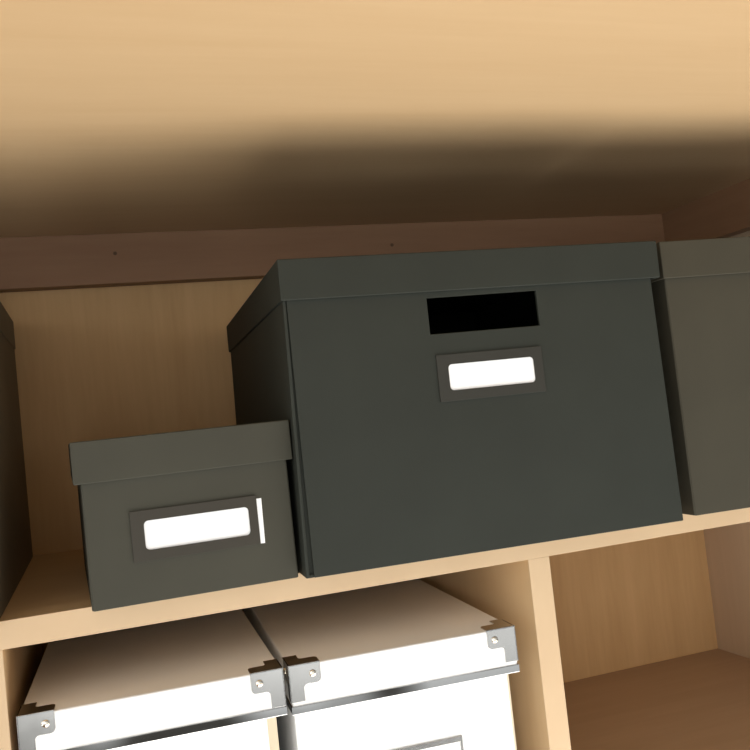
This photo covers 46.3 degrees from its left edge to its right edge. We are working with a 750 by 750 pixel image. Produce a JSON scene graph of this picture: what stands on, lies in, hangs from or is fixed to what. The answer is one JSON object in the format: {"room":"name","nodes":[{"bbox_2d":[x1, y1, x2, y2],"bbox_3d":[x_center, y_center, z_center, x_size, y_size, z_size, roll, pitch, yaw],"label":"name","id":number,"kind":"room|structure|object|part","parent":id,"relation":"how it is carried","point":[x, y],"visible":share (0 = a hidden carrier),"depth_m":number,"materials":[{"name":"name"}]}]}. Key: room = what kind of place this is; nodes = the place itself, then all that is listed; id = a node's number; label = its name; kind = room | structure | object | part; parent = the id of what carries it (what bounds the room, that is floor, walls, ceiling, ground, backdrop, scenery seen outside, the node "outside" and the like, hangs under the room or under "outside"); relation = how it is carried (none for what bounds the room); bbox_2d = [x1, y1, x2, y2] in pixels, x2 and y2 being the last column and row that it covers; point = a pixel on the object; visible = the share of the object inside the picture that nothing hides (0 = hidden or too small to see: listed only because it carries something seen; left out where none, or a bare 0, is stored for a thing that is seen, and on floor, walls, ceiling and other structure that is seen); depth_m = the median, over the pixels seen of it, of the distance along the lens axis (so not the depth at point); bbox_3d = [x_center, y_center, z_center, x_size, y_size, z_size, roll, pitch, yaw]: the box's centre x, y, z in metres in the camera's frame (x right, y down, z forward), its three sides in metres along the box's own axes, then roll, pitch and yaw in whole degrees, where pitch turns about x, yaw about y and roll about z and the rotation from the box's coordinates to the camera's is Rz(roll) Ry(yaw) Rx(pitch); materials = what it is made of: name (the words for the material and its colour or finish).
{"room":"storage closet","nodes":[
{"label":"storage closet","id":0,"kind":"room"},
{"bbox_3d":[0.578,1.268,0.024,4.200,0.040,2.480,-5,-3,-18],"label":"floor","id":1,"kind":"structure","parent":0,"visible":0},
{"bbox_2d":[0,0,749,749],"bbox_3d":[-0.015,0.551,0.721,1.472,1.574,0.775,-5,-3,-18],"label":"bookcase","id":2,"kind":"object","parent":1,"relation":"on","point":[158,158],"visible":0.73,"depth_m":0.88,"materials":[{"name":"brown wood"}]},
{"bbox_2d":[0,302,32,617],"bbox_3d":[-0.499,0.072,0.769,0.329,0.273,0.406,-5,-3,-18],"label":"storage box","id":3,"kind":"object","parent":2,"relation":"on","point":[16,553],"visible":1,"depth_m":0.85,"materials":[{"name":"grey cardboard"}]},
{"bbox_3d":[-0.512,-0.047,0.775,0.329,0.033,0.405,-5,-3,-18],"label":"lid","id":4,"kind":"part","parent":3,"relation":"part of","materials":[{"name":"grey cardboard"}]},
{"bbox_3d":[-0.109,0.184,0.903,1.371,0.020,0.403,-5,-3,-18],"label":"shelf","id":5,"kind":"part","parent":2,"relation":"part of","materials":[{"name":"brown wood"}]},
{"bbox_2d":[16,609,286,749],"bbox_3d":[-0.204,0.354,0.832,0.199,0.207,0.365,-5,-3,-16],"label":"lidded box","id":6,"kind":"object","parent":2,"relation":"on","point":[210,681],"visible":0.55,"depth_m":0.69,"materials":[{"name":"white cardboard"}]},
{"bbox_3d":[-0.211,0.285,0.835,0.196,0.007,0.362,-5,-3,-16],"label":"lid trim","id":7,"kind":"part","parent":6,"relation":"part of","materials":[{"name":"silver metal"}]},
{"bbox_2d":[68,420,297,611],"bbox_3d":[-0.183,0.114,0.789,0.164,0.124,0.269,-5,-3,-20],"label":"storage box","id":8,"kind":"object","parent":2,"relation":"on","point":[168,515],"visible":1,"depth_m":0.66,"materials":[{"name":"grey cardboard"}]},
{"bbox_3d":[-0.188,0.068,0.791,0.164,0.031,0.269,-5,-3,-20],"label":"lid","id":9,"kind":"part","parent":8,"relation":"part of","materials":[{"name":"grey cardboard"}]},
{"bbox_3d":[-0.204,-0.149,1.100,1.371,0.060,0.022,-5,-3,-18],"label":"support rail","id":10,"kind":"part","parent":2,"relation":"part of","materials":[{"name":"brown wood"}]},
{"bbox_3d":[-0.133,0.562,1.081,1.371,1.490,0.008,-5,-3,-18],"label":"panel","id":11,"kind":"part","parent":2,"relation":"part of","materials":[{"name":"brown wood"}]},
{"bbox_3d":[-0.097,-0.219,0.756,1.472,0.024,0.775,-5,-3,-18],"label":"panel","id":12,"kind":"part","parent":2,"relation":"part of","materials":[{"name":"brown wood"}]},
{"bbox_2d":[242,579,519,749],"bbox_3d":[-0.010,0.337,0.894,0.199,0.205,0.365,-5,-3,-15],"label":"lidded box","id":13,"kind":"object","parent":2,"relation":"on","point":[409,664],"visible":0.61,"depth_m":0.74,"materials":[{"name":"white cardboard"}]},
{"bbox_3d":[-0.017,0.271,0.897,0.196,0.007,0.362,-5,-3,-15],"label":"lid trim","id":14,"kind":"part","parent":13,"relation":"part of","materials":[{"name":"silver metal"}]},
{"bbox_3d":[0.035,0.328,0.724,0.084,0.046,0.002,-5,-3,-15],"label":"label frame","id":15,"kind":"part","parent":13,"relation":"part of","materials":[{"name":"silver metal"}]},
{"bbox_2d":[227,241,682,578],"bbox_3d":[0.044,0.033,0.930,0.343,0.250,0.422,-5,-3,-15],"label":"storage box","id":16,"kind":"object","parent":2,"relation":"on","point":[440,404],"visible":0.98,"depth_m":0.73,"materials":[{"name":"grey cardboard"}]},
{"bbox_3d":[0.034,-0.074,0.936,0.340,0.033,0.419,-5,-3,-15],"label":"lid","id":17,"kind":"part","parent":16,"relation":"part of","materials":[{"name":"grey cardboard"}]},
{"bbox_3d":[-0.080,0.458,0.892,1.371,0.020,0.400,-5,-3,-18],"label":"shelf","id":18,"kind":"part","parent":2,"relation":"part of","materials":[{"name":"brown wood"}]},
{"bbox_2d":[651,236,749,515],"bbox_3d":[0.372,0.002,1.004,0.308,0.248,0.369,-5,-3,-15],"label":"storage box","id":19,"kind":"object","parent":2,"relation":"on","point":[701,293],"visible":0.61,"depth_m":0.80,"materials":[{"name":"grey cardboard"}]},
{"bbox_3d":[0.360,-0.105,1.009,0.308,0.034,0.369,-5,-3,-15],"label":"lid","id":20,"kind":"part","parent":19,"relation":"part of","materials":[{"name":"grey cardboard"}]},
{"bbox_3d":[0.494,-0.223,1.122,0.022,0.060,0.375,-5,-3,-18],"label":"support rail","id":21,"kind":"part","parent":2,"relation":"part of","materials":[{"name":"brown wood"}]},
{"bbox_3d":[0.590,0.516,1.108,0.020,1.550,0.415,-5,-3,-18],"label":"panel","id":22,"kind":"part","parent":2,"relation":"part of","materials":[{"name":"beige wood"}]}
]}

